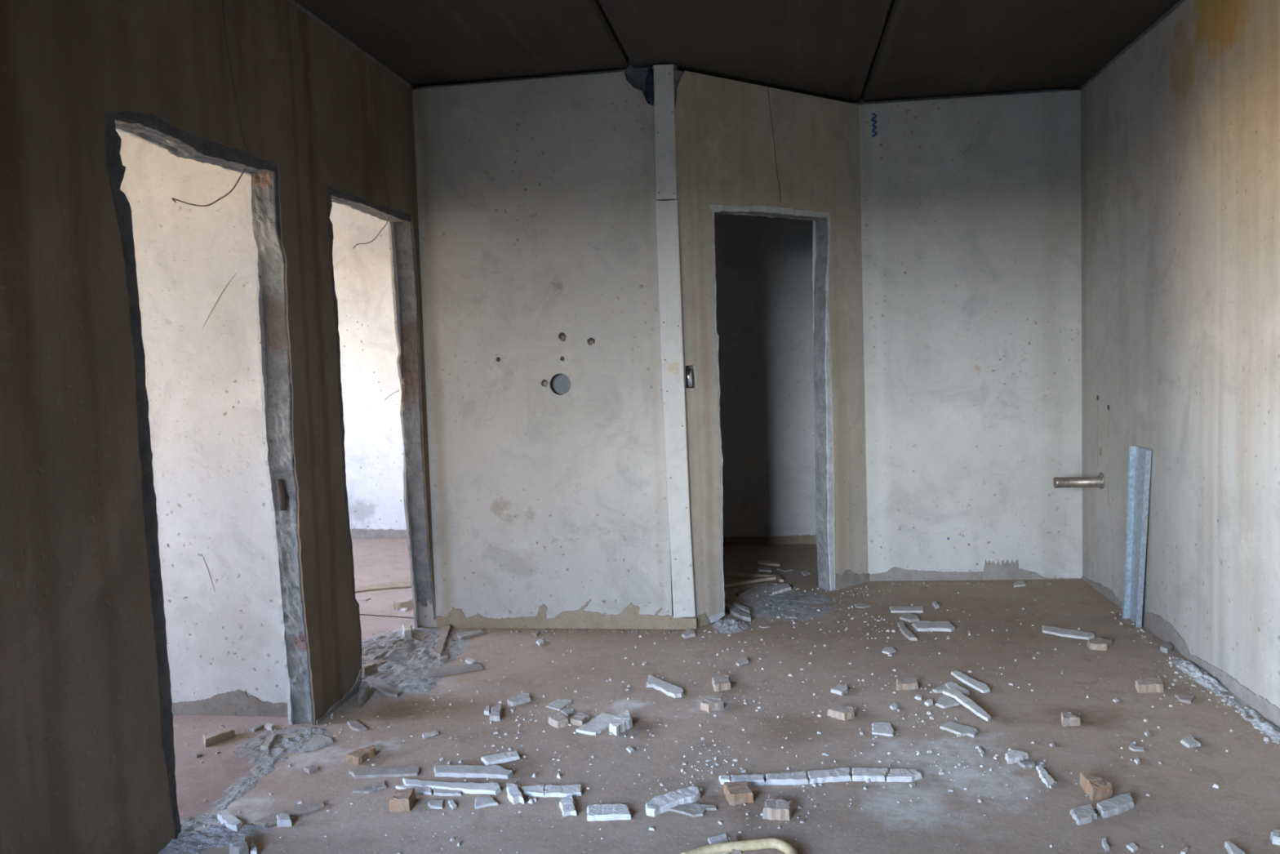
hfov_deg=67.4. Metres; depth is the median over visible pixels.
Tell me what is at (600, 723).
plaster slab
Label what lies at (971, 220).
wall
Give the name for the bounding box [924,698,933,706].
chip
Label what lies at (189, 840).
rubble
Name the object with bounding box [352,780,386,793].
plank
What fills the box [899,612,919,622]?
chunk
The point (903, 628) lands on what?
chunk
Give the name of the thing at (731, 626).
rubble
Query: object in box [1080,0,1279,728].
wall
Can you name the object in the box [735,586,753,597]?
strip
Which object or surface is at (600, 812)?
strip
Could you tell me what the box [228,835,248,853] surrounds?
chunk
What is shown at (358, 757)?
fragment
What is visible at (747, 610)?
strip
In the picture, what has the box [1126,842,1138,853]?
chip
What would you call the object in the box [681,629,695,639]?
chunk
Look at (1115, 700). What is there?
chip
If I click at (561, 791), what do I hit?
strip
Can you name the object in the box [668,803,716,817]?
plaster slab
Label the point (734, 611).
strip
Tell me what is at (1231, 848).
strip
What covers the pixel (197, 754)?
chip
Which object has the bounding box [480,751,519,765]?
strip
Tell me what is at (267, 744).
chunk
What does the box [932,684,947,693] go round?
chunk
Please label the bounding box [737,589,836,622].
rubble
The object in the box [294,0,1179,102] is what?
ceiling
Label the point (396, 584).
plank
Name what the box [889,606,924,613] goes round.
strip
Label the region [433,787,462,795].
strip
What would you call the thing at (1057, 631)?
strip
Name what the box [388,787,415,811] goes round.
fragment
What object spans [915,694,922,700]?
chip
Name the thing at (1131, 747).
chip
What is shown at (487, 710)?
chip
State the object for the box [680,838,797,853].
hose
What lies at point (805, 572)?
chip
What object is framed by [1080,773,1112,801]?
fragment
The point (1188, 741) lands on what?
plaster slab
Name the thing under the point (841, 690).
chip
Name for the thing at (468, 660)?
chip
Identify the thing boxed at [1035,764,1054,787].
strip
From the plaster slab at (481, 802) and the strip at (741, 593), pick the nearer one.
the plaster slab at (481, 802)
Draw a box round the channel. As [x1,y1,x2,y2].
[1122,445,1151,627]
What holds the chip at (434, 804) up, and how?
on the floor
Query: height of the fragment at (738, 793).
0.032 m
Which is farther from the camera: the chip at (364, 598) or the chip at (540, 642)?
the chip at (364, 598)
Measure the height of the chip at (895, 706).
0.010 m
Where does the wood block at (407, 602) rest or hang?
on the floor
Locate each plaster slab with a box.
[302,733,333,753]
[346,720,367,731]
[475,795,498,809]
[545,697,573,711]
[575,712,615,735]
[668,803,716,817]
[707,833,728,853]
[871,722,894,736]
[934,694,961,708]
[939,721,977,737]
[1069,804,1097,825]
[1174,694,1195,703]
[1180,734,1200,748]
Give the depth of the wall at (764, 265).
6.60 m
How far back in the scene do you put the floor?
3.35 m
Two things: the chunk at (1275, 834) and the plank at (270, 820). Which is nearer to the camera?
the chunk at (1275, 834)
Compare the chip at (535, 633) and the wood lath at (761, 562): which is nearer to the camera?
the chip at (535, 633)
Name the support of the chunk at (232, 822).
on the rubble at (189, 840)
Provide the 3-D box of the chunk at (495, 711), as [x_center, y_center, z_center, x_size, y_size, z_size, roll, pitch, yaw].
[-0.551,1.090,3.667,0.043,0.019,0.136,-2,4,-4]
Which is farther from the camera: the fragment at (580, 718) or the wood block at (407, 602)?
the wood block at (407, 602)
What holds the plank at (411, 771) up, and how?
on the floor
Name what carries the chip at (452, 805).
on the floor
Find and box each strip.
[395,785,431,795]
[402,777,501,795]
[433,764,513,778]
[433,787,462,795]
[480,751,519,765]
[521,784,545,796]
[544,784,582,797]
[586,804,631,821]
[645,786,700,817]
[646,675,684,697]
[653,64,695,617]
[718,767,921,785]
[724,604,751,621]
[730,602,750,614]
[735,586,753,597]
[757,567,772,572]
[777,568,792,572]
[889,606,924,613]
[911,620,955,631]
[942,688,991,721]
[944,681,969,697]
[951,670,990,693]
[1017,761,1035,768]
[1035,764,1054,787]
[1041,625,1094,639]
[1096,791,1134,817]
[1224,840,1245,853]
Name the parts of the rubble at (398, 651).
plaster strip, plaster strip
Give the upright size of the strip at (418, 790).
0.008 m
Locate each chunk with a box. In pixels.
[217,810,242,831]
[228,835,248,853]
[260,732,276,750]
[276,813,292,827]
[358,680,369,708]
[402,621,412,638]
[489,703,502,721]
[506,693,530,706]
[506,782,524,804]
[559,795,576,817]
[608,710,632,736]
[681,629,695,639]
[772,582,791,595]
[897,622,917,640]
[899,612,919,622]
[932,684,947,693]
[1004,749,1028,764]
[1160,641,1173,653]
[1270,829,1279,844]
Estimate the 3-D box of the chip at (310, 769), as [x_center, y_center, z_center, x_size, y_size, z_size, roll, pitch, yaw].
[-1.105,1.149,3.225,0.034,0.011,0.045,-6,6,-43]
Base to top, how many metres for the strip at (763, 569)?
0.011 m
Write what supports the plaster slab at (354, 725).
on the floor
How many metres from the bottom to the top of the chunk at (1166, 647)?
0.021 m
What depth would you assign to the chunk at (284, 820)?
2.84 m
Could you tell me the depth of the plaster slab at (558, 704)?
3.74 m
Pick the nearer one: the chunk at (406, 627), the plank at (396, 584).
the chunk at (406, 627)
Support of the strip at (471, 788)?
on the floor
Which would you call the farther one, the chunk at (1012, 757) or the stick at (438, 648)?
the stick at (438, 648)
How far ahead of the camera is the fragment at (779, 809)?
2.77 m
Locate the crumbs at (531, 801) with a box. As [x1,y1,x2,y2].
[174,582,1238,853]
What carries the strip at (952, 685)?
on the floor
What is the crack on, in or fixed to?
attached to the wall at (726, 159)
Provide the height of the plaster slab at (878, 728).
0.007 m
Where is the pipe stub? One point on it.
(1058, 482)
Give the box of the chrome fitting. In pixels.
[685,368,692,387]
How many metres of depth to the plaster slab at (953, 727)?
3.34 m
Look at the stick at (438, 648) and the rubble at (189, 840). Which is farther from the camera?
the stick at (438, 648)
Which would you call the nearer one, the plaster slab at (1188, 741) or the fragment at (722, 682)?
the plaster slab at (1188, 741)
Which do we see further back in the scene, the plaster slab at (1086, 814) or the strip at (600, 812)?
the strip at (600, 812)
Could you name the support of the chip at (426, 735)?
on the floor
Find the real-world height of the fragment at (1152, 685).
0.032 m
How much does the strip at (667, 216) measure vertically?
2.641 m
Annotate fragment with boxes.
[201,727,235,746]
[345,745,376,764]
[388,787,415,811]
[547,712,568,728]
[568,711,589,726]
[700,696,724,712]
[711,675,730,692]
[723,782,753,805]
[762,799,793,821]
[827,705,855,720]
[896,677,918,690]
[1061,711,1080,726]
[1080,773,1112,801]
[1087,637,1111,650]
[1134,677,1164,693]
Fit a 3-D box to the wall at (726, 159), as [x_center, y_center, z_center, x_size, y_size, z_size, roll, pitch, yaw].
[0.721,-0.422,5.080,1.462,2.808,0.116,-5,5,-37]
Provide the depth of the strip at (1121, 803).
2.74 m
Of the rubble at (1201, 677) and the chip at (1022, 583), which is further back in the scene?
the chip at (1022, 583)
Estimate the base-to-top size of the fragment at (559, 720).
0.027 m
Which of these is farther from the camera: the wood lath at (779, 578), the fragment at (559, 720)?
the wood lath at (779, 578)
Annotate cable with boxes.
[171,0,249,206]
[352,66,390,248]
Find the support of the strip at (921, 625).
on the floor
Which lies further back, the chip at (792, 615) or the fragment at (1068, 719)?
the chip at (792, 615)
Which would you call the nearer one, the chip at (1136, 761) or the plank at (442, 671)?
the chip at (1136, 761)
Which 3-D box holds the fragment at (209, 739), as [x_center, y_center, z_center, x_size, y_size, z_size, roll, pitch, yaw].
[-1.542,1.134,3.517,0.111,0.028,0.073,-5,5,-36]
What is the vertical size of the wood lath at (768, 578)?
0.016 m
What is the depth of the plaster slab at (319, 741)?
3.43 m
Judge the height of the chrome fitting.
0.094 m
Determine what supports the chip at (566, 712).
on the floor
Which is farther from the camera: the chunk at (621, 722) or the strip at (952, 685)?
the strip at (952, 685)
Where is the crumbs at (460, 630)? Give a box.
[435,582,1050,634]
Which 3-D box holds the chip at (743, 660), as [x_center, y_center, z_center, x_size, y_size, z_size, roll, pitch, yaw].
[0.449,1.019,4.175,0.049,0.010,0.119,0,5,28]
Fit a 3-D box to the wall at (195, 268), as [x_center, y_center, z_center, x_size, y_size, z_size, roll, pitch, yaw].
[-3.193,-0.183,3.935,3.754,2.756,0.135,-2,4,8]
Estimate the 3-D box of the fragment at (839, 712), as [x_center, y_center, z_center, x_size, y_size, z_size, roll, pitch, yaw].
[0.749,1.047,3.530,0.091,0.026,0.087,-6,6,-44]
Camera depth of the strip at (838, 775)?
3.00 m
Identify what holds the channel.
on the floor
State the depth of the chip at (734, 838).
2.63 m
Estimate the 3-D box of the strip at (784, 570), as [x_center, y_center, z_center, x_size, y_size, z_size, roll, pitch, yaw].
[0.885,0.874,5.883,0.060,0.008,0.088,-5,5,-34]
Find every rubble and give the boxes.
[159,813,270,853]
[208,746,291,815]
[233,726,335,765]
[358,673,444,697]
[361,626,484,697]
[711,617,750,633]
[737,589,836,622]
[1173,657,1230,696]
[1226,697,1279,741]
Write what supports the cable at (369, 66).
attached to the wall at (87, 760)
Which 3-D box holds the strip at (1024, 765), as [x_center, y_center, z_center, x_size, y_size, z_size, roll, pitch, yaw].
[1.231,1.074,3.049,0.053,0.010,0.038,-2,4,8]
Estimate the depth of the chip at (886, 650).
4.24 m
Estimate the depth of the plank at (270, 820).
2.90 m
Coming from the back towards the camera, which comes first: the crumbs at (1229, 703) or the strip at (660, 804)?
the crumbs at (1229, 703)
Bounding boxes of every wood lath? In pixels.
[723,572,783,582]
[724,576,776,587]
[757,560,780,566]
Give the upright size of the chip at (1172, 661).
0.010 m
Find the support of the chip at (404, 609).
on the floor
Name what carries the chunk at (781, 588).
on the floor
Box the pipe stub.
[1053,472,1104,488]
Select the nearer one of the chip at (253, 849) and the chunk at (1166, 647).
the chip at (253, 849)
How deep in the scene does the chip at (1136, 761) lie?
3.04 m
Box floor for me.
[158,538,1279,853]
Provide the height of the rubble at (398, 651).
0.036 m
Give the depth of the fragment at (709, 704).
3.63 m
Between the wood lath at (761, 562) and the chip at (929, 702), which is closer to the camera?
the chip at (929, 702)
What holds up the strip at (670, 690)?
on the floor
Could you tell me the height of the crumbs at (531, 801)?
0.012 m
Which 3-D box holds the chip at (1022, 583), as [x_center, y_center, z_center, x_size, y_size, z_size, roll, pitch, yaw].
[2.107,0.870,5.325,0.064,0.008,0.138,0,5,23]
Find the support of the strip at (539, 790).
on the floor
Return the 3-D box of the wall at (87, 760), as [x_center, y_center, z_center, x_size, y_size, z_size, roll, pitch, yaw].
[-1.373,-0.208,3.156,0.138,2.791,3.582,-2,4,8]
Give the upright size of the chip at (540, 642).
0.012 m
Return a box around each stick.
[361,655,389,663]
[432,623,450,656]
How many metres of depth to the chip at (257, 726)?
3.60 m
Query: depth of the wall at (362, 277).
7.37 m
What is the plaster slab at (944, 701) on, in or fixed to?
on the floor
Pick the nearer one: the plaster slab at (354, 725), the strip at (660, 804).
the strip at (660, 804)
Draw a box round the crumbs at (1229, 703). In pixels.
[1111,611,1279,746]
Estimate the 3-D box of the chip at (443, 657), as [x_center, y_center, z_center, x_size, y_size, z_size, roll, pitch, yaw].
[-0.895,1.053,4.371,0.050,0.014,0.078,-4,5,-20]
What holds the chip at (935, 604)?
on the floor
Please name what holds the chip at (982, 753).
on the floor
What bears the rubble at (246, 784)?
on the floor
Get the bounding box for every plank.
[253,800,324,826]
[348,765,420,777]
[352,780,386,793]
[355,580,411,593]
[424,663,482,677]
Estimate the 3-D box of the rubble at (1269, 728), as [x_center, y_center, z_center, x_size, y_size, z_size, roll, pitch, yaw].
[2.149,1.014,3.340,0.090,0.023,0.600,-2,4,8]
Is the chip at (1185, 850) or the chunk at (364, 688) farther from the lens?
the chunk at (364, 688)
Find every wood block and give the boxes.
[361,662,377,675]
[393,597,413,610]
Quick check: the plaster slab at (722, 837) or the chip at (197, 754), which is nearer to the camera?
the plaster slab at (722, 837)
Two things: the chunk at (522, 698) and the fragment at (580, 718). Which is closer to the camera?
the fragment at (580, 718)
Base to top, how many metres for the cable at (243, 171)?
0.611 m
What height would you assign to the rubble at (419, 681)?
0.014 m
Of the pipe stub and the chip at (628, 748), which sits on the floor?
the chip at (628, 748)
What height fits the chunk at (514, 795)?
0.019 m
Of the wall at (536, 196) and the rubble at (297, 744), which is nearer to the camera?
the rubble at (297, 744)
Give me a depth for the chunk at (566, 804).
2.87 m
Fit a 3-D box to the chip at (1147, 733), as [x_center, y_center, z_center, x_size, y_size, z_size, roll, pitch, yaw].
[1.724,1.040,3.263,0.017,0.007,0.047,2,6,45]
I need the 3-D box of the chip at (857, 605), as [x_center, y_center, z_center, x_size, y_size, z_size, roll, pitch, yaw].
[1.150,0.931,5.005,0.074,0.006,0.079,-5,5,-37]
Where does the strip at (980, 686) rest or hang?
on the floor
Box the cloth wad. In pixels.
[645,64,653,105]
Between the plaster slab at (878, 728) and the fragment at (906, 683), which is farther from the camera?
the fragment at (906, 683)
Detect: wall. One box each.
[0,0,435,853]
[115,128,288,716]
[329,201,407,538]
[412,59,697,629]
[652,66,870,626]
[714,213,816,544]
[852,87,1082,581]
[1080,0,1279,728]
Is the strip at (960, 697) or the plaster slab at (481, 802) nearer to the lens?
the plaster slab at (481, 802)
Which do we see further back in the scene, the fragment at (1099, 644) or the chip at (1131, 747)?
the fragment at (1099, 644)
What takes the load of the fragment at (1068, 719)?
on the floor
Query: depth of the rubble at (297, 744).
3.45 m
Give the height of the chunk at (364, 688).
0.038 m
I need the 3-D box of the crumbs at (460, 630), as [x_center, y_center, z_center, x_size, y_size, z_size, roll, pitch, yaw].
[0.630,0.949,5.005,3.341,0.012,0.487,-3,4,-14]
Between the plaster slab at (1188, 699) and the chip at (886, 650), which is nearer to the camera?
the plaster slab at (1188, 699)
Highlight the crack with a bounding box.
[767,86,780,200]
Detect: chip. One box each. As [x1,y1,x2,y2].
[191,751,202,757]
[247,723,264,732]
[248,842,257,853]
[263,722,274,730]
[303,764,318,773]
[359,596,370,600]
[400,607,407,611]
[422,729,439,739]
[427,800,443,808]
[437,654,448,661]
[448,800,457,809]
[465,657,476,664]
[484,704,490,715]
[532,631,539,636]
[536,639,544,645]
[560,708,574,715]
[626,746,634,753]
[728,835,741,853]
[736,656,749,666]
[784,614,797,617]
[801,570,809,576]
[831,684,848,695]
[854,603,871,608]
[881,646,895,653]
[889,703,897,710]
[909,782,915,787]
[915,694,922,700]
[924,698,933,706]
[932,601,939,608]
[977,746,984,756]
[1013,580,1026,586]
[1102,837,1109,852]
[1112,697,1119,702]
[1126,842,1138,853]
[1128,742,1144,751]
[1133,757,1140,764]
[1144,729,1150,736]
[1168,658,1175,664]
[1180,847,1189,853]
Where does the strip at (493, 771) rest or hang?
on the floor
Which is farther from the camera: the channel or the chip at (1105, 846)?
the channel
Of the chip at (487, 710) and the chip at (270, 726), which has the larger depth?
the chip at (487, 710)
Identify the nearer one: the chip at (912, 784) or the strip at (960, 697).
the chip at (912, 784)

